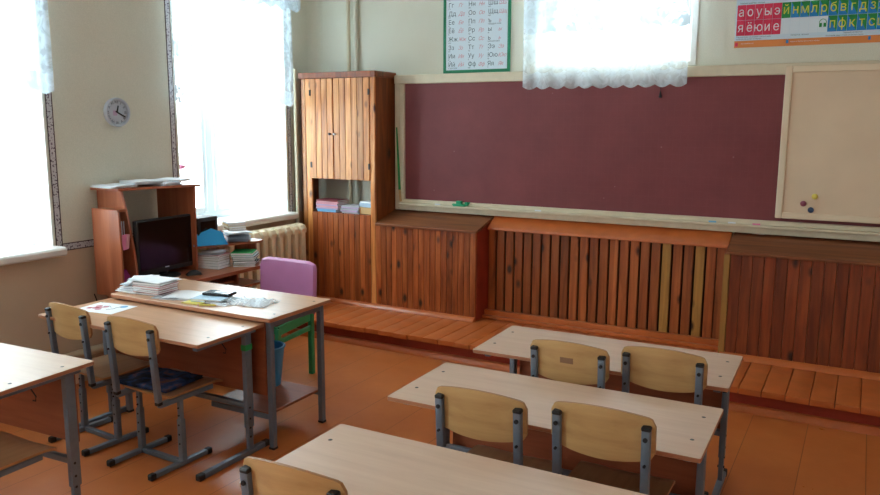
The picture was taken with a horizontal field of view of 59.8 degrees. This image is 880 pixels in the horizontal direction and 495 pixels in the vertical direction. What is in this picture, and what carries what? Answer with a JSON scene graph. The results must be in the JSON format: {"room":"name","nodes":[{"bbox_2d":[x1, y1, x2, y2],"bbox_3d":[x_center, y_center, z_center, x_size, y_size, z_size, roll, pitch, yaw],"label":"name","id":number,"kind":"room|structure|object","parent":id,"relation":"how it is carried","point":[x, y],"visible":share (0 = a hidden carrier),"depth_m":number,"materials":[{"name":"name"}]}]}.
{"room":"classroom","nodes":[
{"label":"classroom","id":0,"kind":"room"},
{"bbox_2d":[0,0,307,383],"bbox_3d":[-3.522,-0.438,3.266,0.340,3.250,9.125,5,10,29],"label":"wall","id":1,"kind":"structure","parent":0,"point":[102,50],"depth_m":5.10,"materials":[{"name":"paint"}]},
{"bbox_2d":[0,0,66,265],"bbox_3d":[-2.861,-0.860,4.267,0.425,1.992,1.272,5,10,29],"label":"window","id":2,"kind":"structure","parent":1,"relation":"in","point":[34,100],"depth_m":4.82,"materials":[{"name":"white"}]},
{"bbox_2d":[0,0,45,249],"bbox_3d":[-2.810,-0.888,4.256,0.035,1.910,1.170,5,10,29],"label":"curtain","id":3,"kind":"object","parent":2,"relation":"hanging from","point":[26,156],"visible":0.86,"depth_m":4.71,"materials":[{"name":"white fabric"}]},
{"bbox_2d":[38,0,62,245],"bbox_3d":[-2.446,-1.120,4.751,0.003,2.265,0.047,5,10,29],"label":"trim","id":4,"kind":"structure","parent":1,"relation":"attached to","point":[48,97],"depth_m":4.84,"materials":[{"name":"paper"}]},
{"bbox_2d":[62,343,103,357],"bbox_3d":[-2.796,0.820,4.345,0.056,0.056,2.150,5,10,29],"label":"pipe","id":5,"kind":"object","parent":1,"relation":"attached to","point":[98,348],"visible":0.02,"depth_m":5.07,"materials":[{"name":"beige paint"}]},
{"bbox_2d":[63,233,132,250],"bbox_3d":[-2.214,-0.064,5.354,0.003,0.050,0.930,5,10,29],"label":"trim","id":6,"kind":"structure","parent":1,"relation":"attached to","point":[86,243],"depth_m":5.05,"materials":[{"name":"paper"}]},
{"bbox_2d":[103,98,129,126],"bbox_3d":[-2.197,-0.920,5.207,0.034,0.198,0.198,5,10,29],"label":"wall clock","id":7,"kind":"object","parent":1,"relation":"attached to","point":[116,111],"visible":1,"depth_m":5.21,"materials":[{"name":"grey"}]},
{"bbox_2d":[164,0,177,177],"bbox_3d":[-1.970,-1.281,5.590,0.003,2.210,0.047,5,10,29],"label":"trim","id":8,"kind":"structure","parent":1,"relation":"attached to","point":[166,2],"depth_m":5.61,"materials":[{"name":"paint"}]},
{"bbox_2d":[171,4,298,230],"bbox_3d":[-1.757,-1.170,6.223,0.425,1.992,1.297,5,10,29],"label":"window","id":9,"kind":"structure","parent":1,"relation":"in","point":[205,112],"depth_m":6.36,"materials":[{"name":"white"}]},
{"bbox_2d":[197,223,306,288],"bbox_3d":[-1.571,0.218,6.277,0.140,0.701,1.386,5,10,29],"label":"radiator","id":10,"kind":"object","parent":1,"relation":"attached to","point":[288,241],"visible":0.23,"depth_m":6.50,"materials":[{"name":"metal"}]},
{"bbox_2d":[293,69,299,222],"bbox_3d":[-1.305,-0.547,6.815,0.040,2.043,0.162,4,10,23],"label":"pipe","id":11,"kind":"object","parent":10,"relation":"attached to","point":[294,70],"visible":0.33,"depth_m":6.80,"materials":[{"name":"metal"}]},
{"bbox_2d":[284,9,292,211],"bbox_3d":[-1.335,-1.425,6.722,0.003,2.280,0.045,5,10,29],"label":"trim","id":12,"kind":"structure","parent":1,"relation":"attached to","point":[286,44],"depth_m":6.81,"materials":[{"name":"paper"}]},
{"bbox_3d":[-2.696,-2.055,3.931,0.020,0.020,1.520,5,10,29],"label":"curtain rod","id":13,"kind":"object","parent":1,"relation":"attached to","visible":0},
{"bbox_2d":[0,0,53,93],"bbox_3d":[-2.725,-1.439,4.004,0.052,1.200,1.450,5,10,29],"label":"curtain","id":14,"kind":"object","parent":13,"relation":"hanging from","point":[12,77],"visible":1,"depth_m":4.55,"materials":[{"name":"white fabric"}]},
{"bbox_3d":[-1.581,-2.369,5.907,0.020,0.020,1.500,5,10,29],"label":"curtain rod","id":15,"kind":"object","parent":1,"relation":"attached to","visible":0},
{"bbox_2d":[170,0,293,106],"bbox_3d":[-1.593,-1.743,6.013,0.052,1.230,1.340,5,10,29],"label":"curtain","id":16,"kind":"object","parent":15,"relation":"hanging from","point":[185,92],"visible":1,"depth_m":5.98,"materials":[{"name":"white fabric"}]},
{"bbox_2d":[239,0,300,11],"bbox_3d":[-1.538,-2.138,5.919,0.036,0.460,1.420,5,10,29],"label":"lace valance","id":17,"kind":"object","parent":15,"relation":"hanging from","point":[294,5],"visible":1,"depth_m":6.36,"materials":[{"name":"fabric"}]},
{"bbox_2d":[306,0,325,198],"bbox_3d":[-1.133,-1.116,7.040,0.100,3.090,0.100,5,10,29],"label":"wall","id":18,"kind":"structure","parent":0,"point":[314,7],"depth_m":6.94,"materials":[{"name":"beige paint"}]},
{"bbox_2d":[0,333,879,494],"bbox_3d":[-0.255,1.491,1.925,7.650,0.100,9.465,5,10,29],"label":"floor","id":19,"kind":"structure","parent":0,"point":[764,455],"depth_m":4.25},
{"bbox_2d":[0,431,56,477],"bbox_3d":[-1.876,0.845,3.082,0.370,0.792,0.480,5,10,28],"label":"chair","id":20,"kind":"object","parent":19,"relation":"on","point":[16,453],"visible":1,"depth_m":3.15,"materials":[{"name":"brown wood"}]},
{"bbox_2d":[0,343,93,494],"bbox_3d":[-2.153,0.829,3.456,1.200,0.701,0.540,5,10,25],"label":"school desk","id":21,"kind":"object","parent":19,"relation":"on","point":[38,394],"visible":1,"depth_m":3.36,"materials":[{"name":"brown wood"}]},
{"bbox_2d":[45,302,158,456],"bbox_3d":[-1.868,0.660,4.230,0.370,0.792,0.480,6,11,33],"label":"chair","id":22,"kind":"object","parent":19,"relation":"on","point":[71,322],"visible":0.83,"depth_m":4.13,"materials":[{"name":"beige wood"}]},
{"bbox_2d":[38,298,269,481],"bbox_3d":[-1.536,0.720,4.151,1.190,0.701,0.522,5,10,28],"label":"school desk","id":23,"kind":"object","parent":19,"relation":"on","point":[214,346],"visible":0.7,"depth_m":4.07,"materials":[{"name":"brown wood"}]},
{"bbox_2d":[81,302,137,313],"bbox_3d":[-1.876,0.340,4.294,0.270,0.003,0.200,4,10,21],"label":"drawing","id":24,"kind":"object","parent":23,"relation":"on","point":[101,307],"visible":0.99,"depth_m":4.29,"materials":[{"name":"white paper"}]},
{"bbox_2d":[104,316,222,480],"bbox_3d":[-1.431,0.706,3.956,0.370,0.792,0.480,6,11,30],"label":"chair","id":25,"kind":"object","parent":19,"relation":"on","point":[130,336],"visible":0.86,"depth_m":3.85,"materials":[{"name":"beige wood"}]},
{"bbox_2d":[119,367,203,392],"bbox_3d":[-1.472,0.683,4.011,0.360,0.026,0.270,5,10,25],"label":"seat cushion","id":26,"kind":"object","parent":25,"relation":"on","point":[170,380],"visible":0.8,"depth_m":3.98,"materials":[{"name":"blue fabric"}]},
{"bbox_2d":[90,183,262,352],"bbox_3d":[-1.796,0.202,5.465,0.630,1.304,1.135,5,10,29],"label":"computer desk","id":27,"kind":"object","parent":19,"relation":"on","point":[111,261],"visible":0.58,"depth_m":5.07,"materials":[{"name":"brown wood"}]},
{"bbox_2d":[100,207,126,211],"bbox_3d":[-2.159,-0.246,5.008,0.220,0.014,0.084,5,10,29],"label":"shelf","id":28,"kind":"object","parent":27,"relation":"attached to","point":[104,209],"depth_m":4.97,"materials":[{"name":"brown wood"}]},
{"bbox_2d":[90,183,139,188],"bbox_3d":[-2.170,-0.411,5.098,0.252,0.017,0.236,5,10,25],"label":"papers","id":29,"kind":"object","parent":27,"relation":"on","point":[110,185],"visible":1,"depth_m":5.04,"materials":[{"name":"white paper"}]},
{"bbox_2d":[140,182,181,185],"bbox_3d":[-1.950,-0.447,5.329,0.241,0.017,0.198,3,10,19],"label":"papers","id":30,"kind":"object","parent":27,"relation":"on","point":[164,183],"visible":0.55,"depth_m":5.25,"materials":[{"name":"white paper"}]},
{"bbox_2d":[119,179,163,184],"bbox_3d":[-2.047,-0.451,5.234,0.251,0.017,0.232,7,11,37],"label":"papers","id":31,"kind":"object","parent":30,"relation":"on","point":[135,181],"visible":1,"depth_m":5.20,"materials":[{"name":"white paper"}]},
{"bbox_2d":[132,214,192,276],"bbox_3d":[-1.900,-0.007,5.250,0.220,0.405,0.484,5,10,29],"label":"monitor","id":32,"kind":"object","parent":27,"relation":"on","point":[162,244],"visible":0.85,"depth_m":5.21,"materials":[{"name":"black"}]},
{"bbox_2d":[154,177,193,181],"bbox_3d":[-1.892,-0.478,5.410,0.253,0.017,0.236,1,9,4],"label":"papers","id":33,"kind":"object","parent":27,"relation":"on","point":[167,179],"visible":0.86,"depth_m":5.33,"materials":[{"name":"white paper"}]},
{"bbox_2d":[196,215,217,235],"bbox_3d":[-1.738,-0.126,5.574,0.141,0.200,0.190,5,10,29],"label":"speaker box","id":34,"kind":"object","parent":27,"relation":"on","point":[204,222],"visible":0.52,"depth_m":5.53,"materials":[{"name":"black"}]},
{"bbox_2d":[201,220,215,231],"bbox_3d":[-1.677,-0.121,5.541,0.001,0.140,0.140,5,10,29],"label":"grille","id":35,"kind":"object","parent":34,"relation":"attached to","point":[205,224],"depth_m":5.53,"materials":[{"name":"black"}]},
{"bbox_2d":[194,229,227,246],"bbox_3d":[-1.656,-0.074,5.512,0.250,0.121,0.057,-6,11,-32],"label":"folder","id":36,"kind":"object","parent":27,"relation":"on","point":[210,237],"visible":1,"depth_m":5.51,"materials":[{"name":"blue"}]},
{"bbox_2d":[198,263,230,269],"bbox_3d":[-1.657,0.132,5.593,0.200,0.020,0.150,4,10,20],"label":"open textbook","id":37,"kind":"object","parent":27,"relation":"on","point":[226,265],"visible":0.39,"depth_m":5.53,"materials":[{"name":"grey"}]},
{"bbox_2d":[198,261,229,266],"bbox_3d":[-1.660,0.113,5.589,0.200,0.018,0.150,3,10,17],"label":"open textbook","id":38,"kind":"object","parent":37,"relation":"on","point":[228,262],"visible":0.41,"depth_m":5.53,"materials":[{"name":"white"}]},
{"bbox_2d":[198,258,229,263],"bbox_3d":[-1.660,0.093,5.589,0.200,0.020,0.150,4,10,19],"label":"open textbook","id":39,"kind":"object","parent":38,"relation":"on","point":[228,259],"visible":0.41,"depth_m":5.53,"materials":[{"name":"grey"}]},
{"bbox_2d":[198,256,228,260],"bbox_3d":[-1.661,0.075,5.584,0.200,0.016,0.150,3,10,18],"label":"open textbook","id":40,"kind":"object","parent":39,"relation":"on","point":[205,259],"visible":0.36,"depth_m":5.52,"materials":[{"name":"beige"}]},
{"bbox_2d":[198,254,229,258],"bbox_3d":[-1.658,0.061,5.577,0.200,0.014,0.150,3,9,14],"label":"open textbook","id":41,"kind":"object","parent":40,"relation":"on","point":[207,257],"visible":0.36,"depth_m":5.51,"materials":[{"name":"grey"}]},
{"bbox_2d":[198,252,229,256],"bbox_3d":[-1.651,0.047,5.581,0.200,0.010,0.150,4,10,23],"label":"open textbook","id":42,"kind":"object","parent":41,"relation":"on","point":[225,253],"visible":0.32,"depth_m":5.52,"materials":[{"name":"pink"}]},
{"bbox_2d":[198,249,225,254],"bbox_3d":[-1.654,0.030,5.567,0.206,0.024,0.176,2,9,9],"label":"papers","id":43,"kind":"object","parent":42,"relation":"on","point":[209,251],"visible":1,"depth_m":5.53,"materials":[{"name":"white paper"}]},
{"bbox_2d":[206,279,233,284],"bbox_3d":[-1.785,0.268,5.339,0.400,0.014,0.560,5,10,29],"label":"shelf","id":44,"kind":"object","parent":27,"relation":"attached to","point":[220,281],"depth_m":5.46,"materials":[{"name":"brown wood"}]},
{"bbox_2d":[197,238,262,248],"bbox_3d":[-1.594,-0.031,5.668,0.330,0.016,0.523,5,10,29],"label":"shelf","id":45,"kind":"object","parent":27,"relation":"attached to","point":[252,242],"depth_m":5.67,"materials":[{"name":"brown wood"}]},
{"bbox_2d":[226,238,251,241],"bbox_3d":[-1.525,-0.062,5.755,0.189,0.018,0.194,0,9,-1],"label":"papers","id":46,"kind":"object","parent":27,"relation":"on","point":[231,240],"visible":0.52,"depth_m":5.69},
{"bbox_2d":[225,236,250,239],"bbox_3d":[-1.528,-0.081,5.758,0.199,0.018,0.198,-2,9,-15],"label":"papers","id":47,"kind":"object","parent":46,"relation":"on","point":[226,237],"visible":0.56,"depth_m":5.71,"materials":[{"name":"white paper"}]},
{"bbox_2d":[223,233,251,236],"bbox_3d":[-1.523,-0.100,5.754,0.200,0.018,0.203,-5,10,-29],"label":"papers","id":48,"kind":"object","parent":47,"relation":"on","point":[247,234],"visible":0.54,"depth_m":5.69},
{"bbox_2d":[222,230,252,234],"bbox_3d":[-1.531,-0.118,5.750,0.194,0.018,0.204,-8,12,-42],"label":"papers","id":49,"kind":"object","parent":48,"relation":"on","point":[235,232],"visible":0.95,"depth_m":5.71,"materials":[{"name":"paper"}]},
{"bbox_2d":[224,227,245,230],"bbox_3d":[-1.563,-0.150,5.838,0.130,0.016,0.170,-5,10,-28],"label":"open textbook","id":50,"kind":"object","parent":49,"relation":"on","point":[232,229],"visible":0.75,"depth_m":5.77,"materials":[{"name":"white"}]},
{"bbox_2d":[223,225,245,228],"bbox_3d":[-1.565,-0.165,5.833,0.130,0.014,0.170,-5,10,-29],"label":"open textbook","id":51,"kind":"object","parent":50,"relation":"on","point":[230,227],"visible":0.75,"depth_m":5.76,"materials":[{"name":"beige"}]},
{"bbox_2d":[222,222,244,226],"bbox_3d":[-1.574,-0.181,5.836,0.130,0.016,0.170,-5,11,-30],"label":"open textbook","id":52,"kind":"object","parent":51,"relation":"on","point":[223,223],"visible":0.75,"depth_m":5.77,"materials":[{"name":"brown"}]},
{"bbox_2d":[222,219,244,223],"bbox_3d":[-1.570,-0.195,5.829,0.130,0.012,0.170,-5,11,-31],"label":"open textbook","id":53,"kind":"object","parent":52,"relation":"on","point":[238,221],"visible":1,"depth_m":5.80,"materials":[{"name":"white"}]},
{"bbox_2d":[227,278,259,286],"bbox_3d":[-1.595,0.270,5.603,0.400,0.016,0.440,5,10,29],"label":"shelf","id":54,"kind":"object","parent":27,"relation":"attached to","point":[242,282],"depth_m":5.60,"materials":[{"name":"brown wood"}]},
{"bbox_2d":[233,264,255,266],"bbox_3d":[-1.451,0.121,5.696,0.160,0.012,0.200,-1,9,-10],"label":"folder","id":55,"kind":"object","parent":27,"relation":"on","point":[255,264],"visible":0.39,"depth_m":5.60,"materials":[{"name":"beige"}]},
{"bbox_2d":[233,258,259,264],"bbox_3d":[-1.440,0.106,5.705,0.160,0.014,0.200,0,9,-2],"label":"folder","id":56,"kind":"object","parent":55,"relation":"on","point":[258,259],"visible":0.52,"depth_m":5.61,"materials":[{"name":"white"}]},
{"bbox_2d":[233,258,257,263],"bbox_3d":[-1.443,0.093,5.688,0.160,0.016,0.200,-1,9,-9],"label":"folder","id":57,"kind":"object","parent":56,"relation":"on","point":[255,261],"visible":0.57,"depth_m":5.59,"materials":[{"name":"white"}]},
{"bbox_2d":[232,256,257,260],"bbox_3d":[-1.448,0.076,5.694,0.160,0.014,0.200,-1,9,-6],"label":"folder","id":58,"kind":"object","parent":57,"relation":"on","point":[257,256],"visible":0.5,"depth_m":5.60,"materials":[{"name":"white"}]},
{"bbox_2d":[232,253,259,258],"bbox_3d":[-1.440,0.062,5.686,0.160,0.014,0.200,0,9,-2],"label":"folder","id":59,"kind":"object","parent":58,"relation":"on","point":[258,254],"visible":0.52,"depth_m":5.59,"materials":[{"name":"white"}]},
{"bbox_2d":[231,251,258,256],"bbox_3d":[-1.447,0.049,5.687,0.160,0.010,0.200,0,9,-2],"label":"folder","id":60,"kind":"object","parent":59,"relation":"on","point":[257,252],"visible":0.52,"depth_m":5.59,"materials":[{"name":"paper"}]},
{"bbox_2d":[230,249,256,255],"bbox_3d":[-1.455,0.035,5.685,0.160,0.018,0.200,0,9,-3],"label":"folder","id":61,"kind":"object","parent":60,"relation":"on","point":[237,252],"visible":1,"depth_m":5.62,"materials":[{"name":"green"}]},
{"bbox_2d":[111,278,329,449],"bbox_3d":[-1.285,0.646,4.511,1.210,0.735,0.530,5,10,28],"label":"table","id":62,"kind":"object","parent":19,"relation":"on","point":[268,399],"visible":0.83,"depth_m":4.25,"materials":[{"name":"brown wood"}]},
{"bbox_2d":[136,290,178,295],"bbox_3d":[-1.681,0.262,4.541,0.200,0.012,0.160,4,10,21],"label":"book","id":63,"kind":"object","parent":62,"relation":"on","point":[139,293],"visible":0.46,"depth_m":4.48,"materials":[{"name":"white paper"}]},
{"bbox_2d":[134,288,178,294],"bbox_3d":[-1.684,0.249,4.539,0.200,0.011,0.160,5,10,25],"label":"book","id":64,"kind":"object","parent":63,"relation":"on","point":[176,288],"visible":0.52,"depth_m":4.48,"materials":[{"name":"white paper"}]},
{"bbox_2d":[132,286,177,292],"bbox_3d":[-1.685,0.239,4.532,0.200,0.010,0.160,5,10,25],"label":"book","id":65,"kind":"object","parent":64,"relation":"on","point":[175,287],"visible":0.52,"depth_m":4.47,"materials":[{"name":"grey paper"}]},
{"bbox_2d":[132,284,177,290],"bbox_3d":[-1.687,0.226,4.538,0.200,0.013,0.160,4,10,24],"label":"book","id":66,"kind":"object","parent":65,"relation":"on","point":[147,288],"visible":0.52,"depth_m":4.47,"materials":[{"name":"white paper"}]},
{"bbox_2d":[133,282,178,287],"bbox_3d":[-1.680,0.214,4.536,0.200,0.010,0.160,4,10,21],"label":"book","id":67,"kind":"object","parent":66,"relation":"on","point":[174,283],"visible":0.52,"depth_m":4.48,"materials":[{"name":"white paper"}]},
{"bbox_2d":[132,281,177,286],"bbox_3d":[-1.687,0.202,4.531,0.200,0.014,0.160,3,10,19],"label":"book","id":68,"kind":"object","parent":67,"relation":"on","point":[133,282],"visible":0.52,"depth_m":4.46,"materials":[{"name":"grey paper"}]},
{"bbox_2d":[128,275,180,283],"bbox_3d":[-1.690,0.187,4.521,0.262,0.016,0.199,4,10,23],"label":"papers","id":69,"kind":"object","parent":68,"relation":"on","point":[154,279],"visible":1,"depth_m":4.50,"materials":[{"name":"paper"}]},
{"bbox_2d":[151,292,177,300],"bbox_3d":[-1.551,0.279,4.455,0.160,0.006,0.200,3,10,17],"label":"workbook","id":70,"kind":"object","parent":62,"relation":"on","point":[157,296],"visible":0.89,"depth_m":4.38,"materials":[{"name":"grey"}]},
{"bbox_2d":[159,290,205,300],"bbox_3d":[-1.435,0.278,4.447,0.312,0.013,0.212,1,9,7],"label":"open notebook","id":71,"kind":"object","parent":62,"relation":"on","point":[185,295],"visible":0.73,"depth_m":4.44,"materials":[{"name":"white paper"}]},
{"bbox_2d":[191,294,233,303],"bbox_3d":[-1.290,0.288,4.338,0.190,0.016,0.140,3,9,15],"label":"diary","id":72,"kind":"object","parent":62,"relation":"on","point":[201,298],"visible":0.84,"depth_m":4.30,"materials":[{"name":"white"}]},
{"bbox_2d":[202,290,236,296],"bbox_3d":[-1.265,0.262,4.389,0.172,0.017,0.086,3,9,15],"label":"mobile phone","id":73,"kind":"object","parent":72,"relation":"on","point":[209,292],"visible":1,"depth_m":4.37,"materials":[{"name":"black"}]},
{"bbox_2d":[221,296,277,307],"bbox_3d":[-1.067,0.297,4.286,0.300,0.030,0.184,3,9,15],"label":"plastic bag","id":74,"kind":"object","parent":62,"relation":"on","point":[258,303],"visible":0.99,"depth_m":4.25,"materials":[{"name":"white plastic"}]},
{"bbox_2d":[215,380,317,413],"bbox_3d":[-0.989,0.846,4.381,0.415,0.015,0.450,5,10,28],"label":"shelf","id":75,"kind":"object","parent":62,"relation":"attached to","point":[287,393],"depth_m":4.33,"materials":[{"name":"brown laminate"}]},
{"bbox_2d":[274,340,285,386],"bbox_3d":[-1.024,0.692,4.525,0.224,0.240,0.224,5,10,29],"label":"waste bin","id":76,"kind":"object","parent":62,"relation":"on","point":[279,346],"visible":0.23,"depth_m":4.49,"materials":[{"name":"blue plastic"}]},
{"bbox_2d":[260,257,316,373],"bbox_3d":[-1.157,0.496,5.272,0.504,0.791,0.448,5,10,29],"label":"chair","id":77,"kind":"object","parent":19,"relation":"on","point":[285,275],"visible":0.41,"depth_m":5.33,"materials":[{"name":"purple plastic"}]},
{"bbox_2d":[239,456,347,494],"bbox_3d":[-0.338,0.969,2.361,0.370,0.792,0.480,5,10,28],"label":"chair","id":78,"kind":"object","parent":19,"relation":"on","point":[258,476],"visible":1,"depth_m":2.14,"materials":[{"name":"beige wood"}]},
{"bbox_2d":[239,424,646,494],"bbox_3d":[0.033,1.048,2.385,1.200,0.631,0.560,5,10,28],"label":"school desk","id":79,"kind":"object","parent":19,"relation":"on","point":[367,462],"visible":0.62,"depth_m":2.46,"materials":[{"name":"brown wood"}]},
{"bbox_2d":[434,386,551,471],"bbox_3d":[0.222,0.873,2.969,0.370,0.792,0.480,5,10,28],"label":"chair","id":80,"kind":"object","parent":19,"relation":"on","point":[467,412],"visible":0.62,"depth_m":2.76,"materials":[{"name":"beige wood"}]},
{"bbox_2d":[388,362,723,494],"bbox_3d":[0.455,0.929,3.133,1.235,0.631,0.550,5,10,28],"label":"school desk","id":81,"kind":"object","parent":19,"relation":"on","point":[685,431],"visible":0.64,"depth_m":3.11,"materials":[{"name":"brown wood"}]},
{"bbox_2d":[530,339,609,388],"bbox_3d":[0.650,0.777,3.582,0.370,0.792,0.480,5,10,29],"label":"chair","id":82,"kind":"object","parent":19,"relation":"on","point":[563,361],"visible":0.4,"depth_m":3.36,"materials":[{"name":"beige wood"}]},
{"bbox_2d":[287,295,879,436],"bbox_3d":[1.711,0.835,5.246,7.110,0.157,0.950,5,10,29],"label":"platform","id":83,"kind":"object","parent":19,"relation":"on","point":[840,402],"visible":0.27,"depth_m":5.42,"materials":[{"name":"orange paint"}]},
{"bbox_2d":[298,70,395,307],"bbox_3d":[-0.824,-0.525,6.800,0.807,2.008,0.364,5,10,29],"label":"cabinet","id":84,"kind":"object","parent":83,"relation":"on","point":[348,117],"visible":0.92,"depth_m":6.64,"materials":[{"name":"brown wood"}]},
{"bbox_2d":[317,210,341,211],"bbox_3d":[-0.968,-0.334,6.865,0.200,0.012,0.165,5,10,28],"label":"book","id":85,"kind":"object","parent":84,"relation":"on","point":[317,210],"visible":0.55,"depth_m":6.80,"materials":[{"name":"blue paper"}]},
{"bbox_2d":[317,208,339,210],"bbox_3d":[-0.971,-0.347,6.866,0.200,0.012,0.165,5,10,26],"label":"book","id":86,"kind":"object","parent":85,"relation":"on","point":[317,208],"visible":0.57,"depth_m":6.79,"materials":[{"name":"blue paper"}]},
{"bbox_2d":[316,207,339,209],"bbox_3d":[-0.963,-0.360,6.863,0.240,0.013,0.170,5,10,28],"label":"book","id":87,"kind":"object","parent":86,"relation":"on","point":[316,207],"visible":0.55,"depth_m":6.79,"materials":[{"name":"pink paper"}]},
{"bbox_2d":[316,205,341,207],"bbox_3d":[-0.959,-0.373,6.856,0.240,0.013,0.170,6,11,30],"label":"book","id":88,"kind":"object","parent":87,"relation":"on","point":[316,205],"visible":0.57,"depth_m":6.77,"materials":[{"name":"pink paper"}]},
{"bbox_2d":[316,204,345,206],"bbox_3d":[-0.964,-0.387,6.858,0.240,0.013,0.170,5,10,29],"label":"book","id":89,"kind":"object","parent":88,"relation":"on","point":[316,204],"visible":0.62,"depth_m":6.78,"materials":[{"name":"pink paper"}]},
{"bbox_2d":[316,202,348,204],"bbox_3d":[-0.964,-0.401,6.856,0.240,0.013,0.170,6,11,31],"label":"book","id":90,"kind":"object","parent":89,"relation":"on","point":[316,202],"visible":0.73,"depth_m":6.78,"materials":[{"name":"pink paper"}]},
{"bbox_2d":[317,201,348,203],"bbox_3d":[-0.956,-0.414,6.853,0.240,0.014,0.170,5,10,27],"label":"book","id":91,"kind":"object","parent":90,"relation":"on","point":[317,201],"visible":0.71,"depth_m":6.78,"materials":[{"name":"pink paper"}]},
{"bbox_2d":[316,198,348,201],"bbox_3d":[-0.959,-0.427,6.845,0.240,0.012,0.170,6,11,30],"label":"book","id":92,"kind":"object","parent":91,"relation":"on","point":[321,199],"visible":1,"depth_m":6.81,"materials":[{"name":"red paper"}]},
{"bbox_2d":[360,207,370,214],"bbox_3d":[-0.597,-0.323,6.661,0.162,0.059,0.120,5,10,29],"label":"cardboard box","id":93,"kind":"object","parent":84,"relation":"on","point":[363,210],"visible":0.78,"depth_m":6.62,"materials":[{"name":"brown"}]},
{"bbox_2d":[374,209,493,321],"bbox_3d":[-0.060,0.127,6.472,0.972,0.833,0.364,5,10,29],"label":"base cabinet","id":94,"kind":"object","parent":83,"relation":"on","point":[434,264],"visible":0.99,"depth_m":6.34,"materials":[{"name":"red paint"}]},
{"bbox_2d":[482,216,731,350],"bbox_3d":[1.210,0.235,5.864,1.873,0.826,0.193,5,10,29],"label":"slatted screen","id":95,"kind":"object","parent":83,"relation":"on","point":[647,283],"visible":0.91,"depth_m":5.82,"materials":[{"name":"brown wood"}]},
{"bbox_2d":[718,232,879,380],"bbox_3d":[3.197,0.432,4.683,2.764,0.833,0.364,5,10,29],"label":"radiator cover","id":96,"kind":"object","parent":83,"relation":"on","point":[766,250],"visible":0.91,"depth_m":5.00,"materials":[{"name":"red paint"}]},
{"bbox_2d":[473,325,742,494],"bbox_3d":[0.818,0.823,3.807,1.200,0.631,0.550,5,10,27],"label":"school desk","id":97,"kind":"object","parent":19,"relation":"on","point":[514,343],"visible":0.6,"depth_m":3.79,"materials":[{"name":"brown wood"}]},
{"bbox_2d":[551,401,674,494],"bbox_3d":[0.632,0.900,2.817,0.370,0.792,0.480,5,10,28],"label":"chair","id":98,"kind":"object","parent":19,"relation":"on","point":[601,432],"visible":0.89,"depth_m":2.62,"materials":[{"name":"beige wood"}]},
{"bbox_2d":[621,346,708,494],"bbox_3d":[1.040,0.794,3.486,0.370,0.792,0.480,5,10,29],"label":"chair","id":99,"kind":"object","parent":19,"relation":"on","point":[661,369],"visible":0.38,"depth_m":3.26,"materials":[{"name":"beige wood"}]},
{"bbox_2d":[322,0,879,360],"bbox_3d":[1.974,-0.786,5.594,7.650,3.250,0.340,5,10,29],"label":"wall","id":100,"kind":"structure","parent":0,"point":[400,37],"depth_m":6.42,"materials":[{"name":"beige paint"}]},
{"bbox_2d":[346,0,352,203],"bbox_3d":[-0.810,-1.084,6.863,0.035,3.093,0.036,5,10,29],"label":"riser pipe","id":101,"kind":"object","parent":100,"relation":"attached to","point":[348,36],"visible":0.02,"depth_m":6.74,"materials":[{"name":"metal"}]},
{"bbox_2d":[353,0,359,203],"bbox_3d":[-0.748,-1.082,6.852,0.039,3.093,0.040,5,10,29],"label":"riser pipe","id":102,"kind":"object","parent":100,"relation":"attached to","point":[355,24],"visible":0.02,"depth_m":6.73,"materials":[{"name":"metal"}]},
{"bbox_2d":[443,0,510,73],"bbox_3d":[0.294,-1.833,6.172,0.604,0.824,0.013,5,10,29],"label":"poster","id":103,"kind":"object","parent":100,"relation":"attached to","point":[476,33],"visible":1,"depth_m":6.19,"materials":[{"name":"white paper"}]},
{"bbox_2d":[534,0,699,69],"bbox_3d":[1.333,-1.785,5.737,1.230,0.870,0.264,5,10,29],"label":"window","id":104,"kind":"structure","parent":100,"relation":"in","point":[691,57],"depth_m":5.58,"materials":[{"name":"white"}]},
{"bbox_2d":[394,60,879,241],"bbox_3d":[2.050,-0.678,5.308,5.585,1.152,0.110,5,10,29],"label":"chalkboard","id":105,"kind":"object","parent":100,"relation":"attached to","point":[692,156],"visible":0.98,"depth_m":5.75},
{"bbox_2d":[396,127,401,207],"bbox_3d":[-0.357,-0.688,6.637,0.021,0.700,0.072,-7,12,-40],"label":"pointer","id":106,"kind":"object","parent":105,"relation":"attached to","point":[398,167],"visible":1,"depth_m":6.63,"materials":[{"name":"brown"}]},
{"bbox_2d":[398,202,879,235],"bbox_3d":[2.061,-0.159,5.355,5.525,0.016,0.060,5,10,29],"label":"chalk tray","id":107,"kind":"object","parent":105,"relation":"on","point":[796,228],"depth_m":5.63,"materials":[{"name":"wood"}]},
{"bbox_2d":[775,63,879,223],"bbox_3d":[2.946,-0.637,4.759,1.525,1.006,0.034,5,10,29],"label":"bulletin board","id":108,"kind":"object","parent":105,"relation":"attached to","point":[830,141],"visible":1,"depth_m":4.97,"materials":[{"name":"beige"}]},
{"bbox_2d":[734,0,879,47],"bbox_3d":[2.454,-1.582,4.996,0.980,0.504,0.008,5,10,29],"label":"poster","id":109,"kind":"object","parent":100,"relation":"attached to","point":[759,23],"visible":1,"depth_m":5.04,"materials":[{"name":"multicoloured paper"}]},
{"bbox_3d":[1.188,-2.270,5.443,1.320,0.020,0.020,5,10,29],"label":"curtain rod","id":110,"kind":"object","parent":100,"relation":"attached to","visible":0},
{"bbox_2d":[523,24,689,89],"bbox_3d":[1.181,-1.716,5.540,1.235,1.105,0.032,5,10,29],"label":"curtain","id":111,"kind":"object","parent":110,"relation":"hanging from","point":[616,76],"visible":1,"depth_m":5.57,"materials":[{"name":"white fabric"}]},
{"bbox_2d":[524,0,691,34],"bbox_3d":[1.176,-1.920,5.471,1.230,0.720,0.032,5,10,29],"label":"lace valance","id":112,"kind":"object","parent":110,"relation":"hanging from","point":[541,16],"visible":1,"depth_m":5.52,"materials":[{"name":"fabric"}]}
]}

